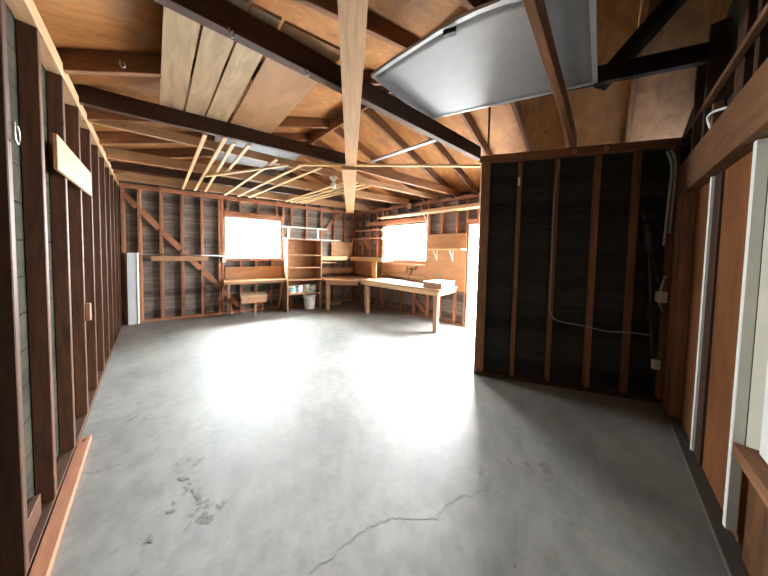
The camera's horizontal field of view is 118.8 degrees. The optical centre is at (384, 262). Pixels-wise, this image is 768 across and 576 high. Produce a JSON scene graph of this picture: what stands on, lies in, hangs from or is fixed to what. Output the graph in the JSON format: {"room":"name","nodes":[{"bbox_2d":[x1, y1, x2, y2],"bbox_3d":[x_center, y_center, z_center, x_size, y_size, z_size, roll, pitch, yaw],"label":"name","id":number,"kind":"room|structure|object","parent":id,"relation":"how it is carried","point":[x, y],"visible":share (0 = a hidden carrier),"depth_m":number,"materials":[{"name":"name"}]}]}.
{"room":"garage","nodes":[
{"label":"garage","id":0,"kind":"room"},
{"bbox_2d":[0,0,121,575],"bbox_3d":[-2.552,-0.056,1.863,7.500,2.878,0.094,3,3,44],"label":"wall","id":1,"kind":"structure","parent":0,"point":[60,243],"depth_m":1.25,"materials":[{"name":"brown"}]},
{"bbox_2d":[12,121,20,144],"bbox_3d":[-1.558,-0.543,0.963,0.058,0.086,0.008,3,3,44],"label":"hook","id":2,"kind":"object","parent":1,"relation":"attached to","point":[17,140],"visible":1,"depth_m":0.95,"materials":[{"name":"metal"}]},
{"bbox_2d":[52,133,91,195],"bbox_3d":[-2.373,-0.699,1.750,1.120,0.210,0.019,5,4,44],"label":"board","id":3,"kind":"object","parent":1,"relation":"attached to","point":[65,161],"visible":1,"depth_m":1.57,"materials":[{"name":"brown wood"}]},
{"bbox_2d":[85,303,91,320],"bbox_3d":[-2.587,0.433,1.986,0.060,0.150,0.028,3,3,44],"label":"wood block","id":4,"kind":"object","parent":1,"relation":"attached to","point":[88,313],"visible":1,"depth_m":1.97,"materials":[{"name":"brown wood"}]},
{"bbox_2d":[118,169,354,323],"bbox_3d":[-3.028,-0.613,5.726,5.140,3.668,0.124,0,3,-33],"label":"wall","id":5,"kind":"structure","parent":0,"point":[153,219],"depth_m":5.06,"materials":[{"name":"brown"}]},
{"bbox_2d":[151,256,207,260],"bbox_3d":[-4.313,-0.074,4.825,0.900,0.100,0.043,0,3,-33],"label":"board","id":6,"kind":"object","parent":5,"relation":"attached to","point":[153,258],"visible":1,"depth_m":4.79,"materials":[{"name":"brown wood"}]},
{"bbox_2d":[139,253,225,262],"bbox_3d":[-4.252,-0.084,4.860,1.400,0.190,0.046,0,3,-33],"label":"conduit","id":7,"kind":"object","parent":5,"relation":"attached to","point":[223,258],"visible":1,"depth_m":4.88,"materials":[{"name":"metal"}]},
{"bbox_2d":[224,216,281,258],"bbox_3d":[-3.209,-0.573,5.619,1.220,0.990,0.070,0,3,-33],"label":"window","id":8,"kind":"structure","parent":5,"relation":"in","point":[225,217],"depth_m":5.59,"materials":[{"name":"white paint"}]},
{"bbox_2d":[282,226,326,238],"bbox_3d":[-2.118,-0.772,6.104,1.120,0.306,0.216,0,3,-33],"label":"wall shelf","id":9,"kind":"object","parent":5,"relation":"attached to","point":[288,227],"visible":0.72,"depth_m":6.02,"materials":[{"name":"white paint"}]},
{"bbox_2d":[322,267,351,273],"bbox_3d":[-1.446,0.240,6.711,1.060,0.170,0.017,0,3,-33],"label":"board","id":10,"kind":"object","parent":5,"relation":"attached to","point":[334,269],"visible":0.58,"depth_m":6.74,"materials":[{"name":"brown wood"}]},
{"bbox_2d":[331,241,351,255],"bbox_3d":[-1.266,-0.393,6.797,0.660,0.424,0.013,0,3,-33],"label":"board","id":11,"kind":"object","parent":5,"relation":"attached to","point":[337,248],"visible":0.9,"depth_m":6.78,"materials":[{"name":"brown wood"}]},
{"bbox_2d":[33,0,731,212],"bbox_3d":[-0.884,-1.783,3.686,8.050,1.102,5.612,3,3,44],"label":"ceiling","id":12,"kind":"structure","parent":0,"point":[649,52],"depth_m":2.14,"materials":[{"name":"brown wood"}]},
{"bbox_2d":[159,6,199,110],"bbox_3d":[-1.538,-1.462,1.682,1.646,0.020,0.166,3,3,45],"label":"plank","id":13,"kind":"object","parent":12,"relation":"attached to","point":[180,33],"visible":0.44,"depth_m":1.60,"materials":[{"name":"beige wood"}]},
{"bbox_2d":[182,133,206,189],"bbox_3d":[-2.922,-1.383,3.423,0.036,0.020,3.030,-1,3,-45],"label":"strip","id":14,"kind":"object","parent":12,"relation":"attached to","point":[204,136],"visible":1,"depth_m":2.92,"materials":[{"name":"brown wood"}]},
{"bbox_2d":[194,137,226,190],"bbox_3d":[-2.757,-1.383,3.499,0.037,0.020,3.061,-1,3,-44],"label":"strip","id":15,"kind":"object","parent":12,"relation":"attached to","point":[224,139],"visible":1,"depth_m":2.97,"materials":[{"name":"brown wood"}]},
{"bbox_2d":[185,0,248,115],"bbox_3d":[-1.392,-1.463,1.777,1.666,0.020,0.156,3,3,45],"label":"plank","id":16,"kind":"object","parent":12,"relation":"attached to","point":[214,48],"visible":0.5,"depth_m":1.68,"materials":[{"name":"beige wood"}]},
{"bbox_2d":[204,142,235,191],"bbox_3d":[-2.673,-1.384,3.592,0.040,0.020,2.953,-1,3,-43],"label":"strip","id":17,"kind":"object","parent":12,"relation":"attached to","point":[232,144],"visible":0.88,"depth_m":3.06,"materials":[{"name":"brown wood"}]},
{"bbox_2d":[228,27,234,37],"bbox_3d":[-0.826,-1.235,1.229,0.008,0.044,0.032,3,3,44],"label":"hook","id":18,"kind":"object","parent":12,"relation":"attached to","point":[228,27],"visible":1,"depth_m":1.23,"materials":[{"name":"metal"}]},
{"bbox_2d":[225,144,250,171],"bbox_3d":[-2.019,-1.350,3.068,0.036,0.020,1.421,-1,3,-44],"label":"strip","id":19,"kind":"object","parent":12,"relation":"attached to","point":[247,146],"visible":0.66,"depth_m":2.89,"materials":[{"name":"brown wood"}]},
{"bbox_2d":[205,2,281,121],"bbox_3d":[-1.243,-1.463,1.867,1.656,0.020,0.171,3,3,45],"label":"plank","id":20,"kind":"object","parent":12,"relation":"on","point":[243,61],"visible":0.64,"depth_m":1.75,"materials":[{"name":"beige wood"}]},
{"bbox_2d":[204,164,288,176],"bbox_3d":[-2.080,-1.338,3.344,1.642,0.022,0.041,2,2,19],"label":"batten","id":21,"kind":"object","parent":12,"relation":"attached to","point":[282,165],"visible":1,"depth_m":3.29,"materials":[{"name":"brown wood"}]},
{"bbox_2d":[224,158,278,194],"bbox_3d":[-2.416,-1.392,3.928,2.850,0.020,0.038,3,3,44],"label":"strip","id":22,"kind":"object","parent":12,"relation":"attached to","point":[276,159],"visible":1,"depth_m":3.66,"materials":[{"name":"brown wood"}]},
{"bbox_2d":[214,136,299,170],"bbox_3d":[-1.899,-1.527,3.324,0.953,0.006,1.087,-1,3,-38],"label":"sheet","id":23,"kind":"object","parent":12,"relation":"on","point":[242,161],"visible":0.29,"depth_m":3.23,"materials":[{"name":"metal"}]},
{"bbox_2d":[237,166,302,196],"bbox_3d":[-2.167,-1.392,4.056,2.832,0.020,0.036,3,3,42],"label":"strip","id":24,"kind":"object","parent":12,"relation":"attached to","point":[296,167],"visible":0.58,"depth_m":3.75,"materials":[{"name":"brown wood"}]},
{"bbox_2d":[230,20,339,133],"bbox_3d":[-0.979,-1.463,2.012,0.382,0.018,1.666,-1,3,-44],"label":"plywood panel","id":25,"kind":"object","parent":12,"relation":"on","point":[276,89],"visible":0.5,"depth_m":1.91,"materials":[{"name":"brown wood"}]},
{"bbox_2d":[249,167,321,197],"bbox_3d":[-1.952,-1.391,4.133,2.834,0.020,0.037,3,3,41],"label":"strip","id":26,"kind":"object","parent":12,"relation":"attached to","point":[318,168],"visible":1,"depth_m":3.80,"materials":[{"name":"brown wood"}]},
{"bbox_2d":[285,182,342,201],"bbox_3d":[-1.453,-1.396,4.582,2.460,0.024,0.047,3,3,43],"label":"batten","id":27,"kind":"object","parent":12,"relation":"attached to","point":[340,183],"visible":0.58,"depth_m":4.51,"materials":[{"name":"brown wood"}]},
{"bbox_2d":[290,182,357,202],"bbox_3d":[-1.358,-1.398,4.664,2.441,0.024,0.048,3,3,43],"label":"batten","id":28,"kind":"object","parent":12,"relation":"attached to","point":[340,187],"visible":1,"depth_m":4.61,"materials":[{"name":"brown wood"}]},
{"bbox_2d":[295,183,365,202],"bbox_3d":[-1.246,-1.398,4.729,2.432,0.024,0.046,3,3,42],"label":"batten","id":29,"kind":"object","parent":12,"relation":"attached to","point":[362,184],"visible":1,"depth_m":4.63,"materials":[{"name":"brown wood"}]},
{"bbox_2d":[330,176,337,188],"bbox_3d":[-0.812,-1.264,3.626,0.124,0.189,0.124,3,3,44],"label":"light bulb","id":30,"kind":"object","parent":12,"relation":"attached to","point":[333,178],"visible":1,"depth_m":3.59,"materials":[{"name":"white glass"}]},
{"bbox_2d":[300,185,370,203],"bbox_3d":[-1.148,-1.399,4.809,2.422,0.024,0.046,3,3,42],"label":"batten","id":31,"kind":"object","parent":12,"relation":"attached to","point":[367,186],"visible":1,"depth_m":4.71,"materials":[{"name":"brown wood"}]},
{"bbox_2d":[298,163,480,166],"bbox_3d":[0.049,-1.282,3.011,2.414,0.022,0.046,1,2,2],"label":"batten","id":32,"kind":"object","parent":12,"relation":"attached to","point":[299,164],"visible":0.84,"depth_m":2.99,"materials":[{"name":"brown wood"}]},
{"bbox_2d":[370,131,456,162],"bbox_3d":[0.305,-1.482,2.982,1.324,0.018,0.061,3,3,40],"label":"metal strip","id":33,"kind":"object","parent":12,"relation":"on","point":[431,140],"visible":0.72,"depth_m":2.99,"materials":[{"name":"white metal"}]},
{"bbox_2d":[370,0,597,118],"bbox_3d":[0.778,-1.434,1.765,1.277,0.063,1.246,3,3,44],"label":"panel","id":34,"kind":"object","parent":12,"relation":"on","point":[487,55],"visible":0.92,"depth_m":1.61,"materials":[{"name":"grey metal"}]},
{"bbox_2d":[487,107,490,147],"bbox_3d":[1.196,-1.580,2.600,0.020,0.540,0.020,0,2,-23],"label":"hanging rod","id":35,"kind":"object","parent":12,"relation":"hanging from","point":[489,107],"visible":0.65,"depth_m":2.60,"materials":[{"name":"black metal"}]},
{"bbox_2d":[50,301,727,575],"bbox_3d":[-0.849,1.385,3.734,7.540,0.122,5.370,3,3,44],"label":"floor","id":36,"kind":"structure","parent":0,"point":[341,440],"depth_m":1.61,"materials":[{"name":"concrete"}]},
{"bbox_2d":[28,435,91,575],"bbox_3d":[-1.683,1.390,1.153,1.700,0.042,0.059,3,3,44],"label":"plank","id":37,"kind":"object","parent":36,"relation":"on","point":[42,565],"visible":1,"depth_m":1.23,"materials":[{"name":"brown wood"}]},
{"bbox_2d":[127,253,139,324],"bbox_3d":[-4.894,0.515,4.432,0.141,1.400,0.088,0,3,-33],"label":"panel","id":38,"kind":"object","parent":36,"relation":"on","point":[132,258],"visible":1,"depth_m":4.41,"materials":[{"name":"white paint"}]},
{"bbox_2d":[240,291,266,315],"bbox_3d":[-3.083,0.979,5.353,0.530,0.475,0.530,0,3,-33],"label":"step stool","id":39,"kind":"object","parent":36,"relation":"on","point":[248,297],"visible":1,"depth_m":5.19,"materials":[{"name":"brown wood"}]},
{"bbox_2d":[223,266,285,314],"bbox_3d":[-3.060,0.640,5.426,1.260,1.053,0.458,0,3,-33],"label":"workbench","id":40,"kind":"object","parent":36,"relation":"on","point":[266,274],"visible":1,"depth_m":5.46,"materials":[{"name":"brown wood"}]},
{"bbox_2d":[284,238,321,311],"bbox_3d":[-2.139,0.311,5.959,0.848,1.800,0.500,0,3,-33],"label":"bookcase","id":41,"kind":"object","parent":36,"relation":"on","point":[302,257],"visible":0.91,"depth_m":6.07,"materials":[{"name":"brown wood"}]},
{"bbox_2d":[288,285,295,293],"bbox_3d":[-2.342,0.682,5.762,0.175,0.200,0.178,3,3,44],"label":"paint can","id":42,"kind":"object","parent":41,"relation":"on","point":[292,288],"visible":1,"depth_m":5.70,"materials":[{"name":"metal"}]},
{"bbox_2d":[296,284,302,292],"bbox_3d":[-2.195,0.682,5.857,0.175,0.200,0.178,3,3,44],"label":"paint can","id":43,"kind":"object","parent":41,"relation":"on","point":[299,288],"visible":1,"depth_m":5.79,"materials":[{"name":"metal"}]},
{"bbox_2d":[303,284,309,292],"bbox_3d":[-2.048,0.681,5.952,0.175,0.200,0.178,3,3,44],"label":"paint can","id":44,"kind":"object","parent":41,"relation":"on","point":[306,287],"visible":0.98,"depth_m":5.88,"materials":[{"name":"metal"}]},
{"bbox_2d":[283,238,339,241],"bbox_3d":[-1.942,-0.606,6.155,1.450,0.021,0.336,0,3,-33],"label":"board","id":45,"kind":"object","parent":41,"relation":"on","point":[283,238],"visible":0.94,"depth_m":6.08,"materials":[{"name":"white paint"}]},
{"bbox_2d":[310,284,316,291],"bbox_3d":[-1.901,0.669,6.047,0.175,0.223,0.178,3,3,44],"label":"paint can","id":46,"kind":"object","parent":41,"relation":"on","point":[312,286],"visible":0.98,"depth_m":5.98,"materials":[{"name":"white metal"}]},
{"bbox_2d":[303,293,315,308],"bbox_3d":[-1.973,1.031,5.989,0.338,0.366,0.332,3,3,44],"label":"bucket","id":47,"kind":"object","parent":36,"relation":"on","point":[309,299],"visible":0.97,"depth_m":5.88,"materials":[{"name":"white plastic"}]},
{"bbox_2d":[322,275,369,309],"bbox_3d":[-1.075,0.828,6.277,1.412,0.785,1.302,3,3,44],"label":"workbench","id":48,"kind":"object","parent":36,"relation":"on","point":[330,280],"visible":0.81,"depth_m":5.86,"materials":[{"name":"brown wood"}]},
{"bbox_2d":[359,277,457,332],"bbox_3d":[0.443,0.876,5.213,2.220,0.835,0.785,3,3,42],"label":"workbench","id":49,"kind":"object","parent":36,"relation":"on","point":[377,282],"visible":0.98,"depth_m":4.66,"materials":[{"name":"brown wood"}]},
{"bbox_2d":[382,278,408,280],"bbox_3d":[0.265,0.432,5.644,0.700,0.010,0.220,3,3,42],"label":"board","id":50,"kind":"object","parent":49,"relation":"on","point":[382,278],"visible":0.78,"depth_m":5.62,"materials":[{"name":"white paint"}]},
{"bbox_2d":[386,280,422,285],"bbox_3d":[0.506,0.461,5.009,1.010,0.012,0.260,3,3,42],"label":"board","id":51,"kind":"object","parent":49,"relation":"on","point":[393,281],"visible":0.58,"depth_m":5.03,"materials":[{"name":"paint"}]},
{"bbox_2d":[423,279,454,288],"bbox_3d":[1.103,0.438,4.587,0.430,0.116,0.589,3,3,44],"label":"box","id":52,"kind":"object","parent":49,"relation":"on","point":[437,283],"visible":1,"depth_m":4.43,"materials":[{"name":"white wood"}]},
{"bbox_2d":[353,190,479,326],"bbox_3d":[1.315,-0.102,5.042,6.220,2.878,0.148,3,3,42],"label":"wall","id":53,"kind":"structure","parent":0,"point":[452,307],"depth_m":5.54,"materials":[{"name":"brown wood"}]},
{"bbox_2d":[322,256,392,277],"bbox_3d":[-0.872,0.127,6.154,1.849,0.545,1.259,3,3,44],"label":"corner shelf","id":54,"kind":"object","parent":53,"relation":"attached to","point":[368,266],"visible":0.88,"depth_m":6.29,"materials":[{"name":"brown wood"}]},
{"bbox_2d":[351,237,386,241],"bbox_3d":[-0.495,-0.627,6.469,1.340,0.112,0.196,3,3,42],"label":"shelf","id":55,"kind":"object","parent":53,"relation":"attached to","point":[384,238],"visible":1,"depth_m":6.21,"materials":[{"name":"brown wood"}]},
{"bbox_2d":[355,229,386,232],"bbox_3d":[-0.402,-0.847,6.380,1.100,0.112,0.196,3,3,42],"label":"shelf","id":56,"kind":"object","parent":53,"relation":"attached to","point":[385,230],"visible":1,"depth_m":6.26,"materials":[{"name":"brown wood"}]},
{"bbox_2d":[382,262,425,281],"bbox_3d":[0.453,0.225,5.754,1.375,0.415,0.013,3,3,42],"label":"backboard","id":57,"kind":"object","parent":53,"relation":"attached to","point":[420,271],"visible":0.58,"depth_m":5.72,"materials":[{"name":"brown wood"}]},
{"bbox_2d":[381,273,425,278],"bbox_3d":[0.436,0.347,5.739,1.380,0.040,0.033,3,3,42],"label":"rail","id":58,"kind":"object","parent":57,"relation":"attached to","point":[381,273],"visible":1,"depth_m":5.67,"materials":[{"name":"brown wood"}]},
{"bbox_2d":[381,262,425,266],"bbox_3d":[0.439,0.053,5.724,1.380,0.040,0.044,3,3,42],"label":"rail","id":59,"kind":"object","parent":57,"relation":"attached to","point":[381,262],"visible":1,"depth_m":5.66,"materials":[{"name":"brown wood"}]},
{"bbox_2d":[405,266,416,274],"bbox_3d":[0.635,0.205,5.512,0.316,0.220,0.106,3,3,44],"label":"tool","id":60,"kind":"object","parent":57,"relation":"hanging from","point":[411,268],"visible":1,"depth_m":5.45,"materials":[{"name":"black metal"}]},
{"bbox_2d":[384,222,427,261],"bbox_3d":[0.512,-0.499,5.786,1.360,0.920,0.070,3,3,42],"label":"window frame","id":61,"kind":"structure","parent":53,"relation":"in","point":[426,223],"depth_m":5.73,"materials":[{"name":"white paint"}]},
{"bbox_2d":[407,203,411,208],"bbox_3d":[0.614,-1.368,5.545,0.120,0.130,0.056,3,3,42],"label":"wood block","id":62,"kind":"object","parent":53,"relation":"attached to","point":[409,205],"visible":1,"depth_m":5.51,"materials":[{"name":"brown wood"}]},
{"bbox_2d":[377,205,479,222],"bbox_3d":[0.895,-1.005,5.133,2.700,0.218,0.251,3,3,42],"label":"shelf","id":63,"kind":"object","parent":53,"relation":"attached to","point":[474,206],"visible":0.87,"depth_m":4.95,"materials":[{"name":"brown wood"}]},
{"bbox_2d":[384,211,420,216],"bbox_3d":[0.550,-1.147,5.414,1.400,0.028,0.150,3,3,42],"label":"lumber","id":64,"kind":"object","parent":63,"relation":"on","point":[417,211],"visible":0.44,"depth_m":5.39,"materials":[{"name":"brown wood"}]},
{"bbox_2d":[421,202,479,211],"bbox_3d":[1.316,-1.107,4.599,1.330,0.043,0.025,3,3,42],"label":"lumber","id":65,"kind":"object","parent":63,"relation":"on","point":[471,204],"visible":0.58,"depth_m":4.56,"materials":[{"name":"brown wood"}]},
{"bbox_2d":[426,233,466,291],"bbox_3d":[1.321,-0.009,4.964,0.940,1.220,0.014,3,3,42],"label":"plywood panel","id":66,"kind":"object","parent":53,"relation":"attached to","point":[443,268],"visible":0.76,"depth_m":4.91,"materials":[{"name":"brown wood"}]},
{"bbox_2d":[416,248,465,261],"bbox_3d":[1.189,-0.158,4.913,1.080,0.275,0.233,3,3,42],"label":"shelf","id":67,"kind":"object","parent":66,"relation":"attached to","point":[433,249],"visible":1,"depth_m":4.81,"materials":[{"name":"brown wood"}]},
{"bbox_2d":[465,223,478,328],"bbox_3d":[2.018,0.296,4.427,0.800,2.120,0.110,3,3,42],"label":"door frame","id":68,"kind":"structure","parent":53,"relation":"in","point":[473,224],"depth_m":4.65,"materials":[{"name":"white paint"}]},
{"bbox_2d":[474,137,690,403],"bbox_3d":[2.131,0.088,2.549,2.060,2.688,0.084,2,2,16],"label":"wall partition","id":69,"kind":"structure","parent":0,"point":[599,278],"depth_m":2.55,"materials":[{"name":"brown wood"}]},
{"bbox_2d":[549,160,649,335],"bbox_3d":[2.318,-0.186,2.435,0.915,1.868,0.014,2,2,16],"label":"cable","id":70,"kind":"object","parent":69,"relation":"attached to","point":[559,160],"visible":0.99,"depth_m":2.54,"materials":[{"name":"grey plastic"}]},
{"bbox_2d":[641,210,659,355],"bbox_3d":[2.683,0.212,2.319,0.185,1.484,0.056,2,2,18],"label":"cable","id":71,"kind":"object","parent":69,"relation":"in","point":[652,311],"depth_m":2.30,"materials":[{"name":"black metal"}]},
{"bbox_2d":[651,359,660,369],"bbox_3d":[2.776,1.045,2.327,0.050,0.100,0.042,2,2,16],"label":"outlet box","id":72,"kind":"object","parent":69,"relation":"attached to","point":[655,363],"visible":1,"depth_m":2.31,"materials":[{"name":"grey metal"}]},
{"bbox_2d":[655,275,667,311],"bbox_3d":[2.799,0.315,2.293,0.080,0.365,0.047,2,2,16],"label":"junction box","id":73,"kind":"object","parent":69,"relation":"attached to","point":[661,296],"visible":0.98,"depth_m":2.28,"materials":[{"name":"grey metal"}]},
{"bbox_2d":[662,151,672,245],"bbox_3d":[2.816,-0.634,2.268,0.064,0.943,0.017,2,2,16],"label":"cable","id":74,"kind":"object","parent":69,"relation":"attached to","point":[667,152],"visible":1,"depth_m":2.26,"materials":[{"name":"grey plastic"}]},
{"bbox_2d":[668,149,676,232],"bbox_3d":[2.846,-0.704,2.257,0.064,0.824,0.017,2,2,16],"label":"cable","id":75,"kind":"object","parent":69,"relation":"attached to","point":[671,150],"visible":1,"depth_m":2.25,"materials":[{"name":"grey plastic"}]},
{"bbox_2d":[662,0,767,575],"bbox_3d":[1.822,-0.332,1.077,0.140,3.672,5.200,3,3,44],"label":"wall","id":76,"kind":"structure","parent":0,"point":[732,134],"depth_m":1.60,"materials":[{"name":"brown wood"}]},
{"bbox_2d":[706,106,727,128],"bbox_3d":[2.147,-0.963,1.471,0.036,0.088,0.321,3,3,44],"label":"loop","id":77,"kind":"object","parent":76,"relation":"on","point":[708,120],"visible":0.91,"depth_m":1.52,"materials":[{"name":"white plastic"}]},
{"bbox_2d":[680,138,767,575],"bbox_3d":[1.870,0.407,1.171,0.130,2.090,2.420,3,3,44],"label":"door","id":78,"kind":"structure","parent":76,"relation":"in","point":[724,415],"depth_m":1.29,"materials":[{"name":"brown wood"}]},
{"bbox_2d":[702,2,767,108],"bbox_3d":[1.919,-1.094,1.248,0.030,0.031,1.000,3,3,44],"label":"stick","id":79,"kind":"object","parent":76,"relation":"attached to","point":[762,19],"visible":1,"depth_m":1.18,"materials":[{"name":"brown wood"}]},
{"label":"outside","id":80,"kind":"structure","parent":0,"visible":0},
{"bbox_2d":[469,276,476,325],"bbox_3d":[-0.091,1.449,4.303,28.000,0.001,28.000,3,3,44],"label":"ground","id":81,"kind":"structure","parent":80,"point":[473,285],"depth_m":8.10,"materials":[{"name":"white"}]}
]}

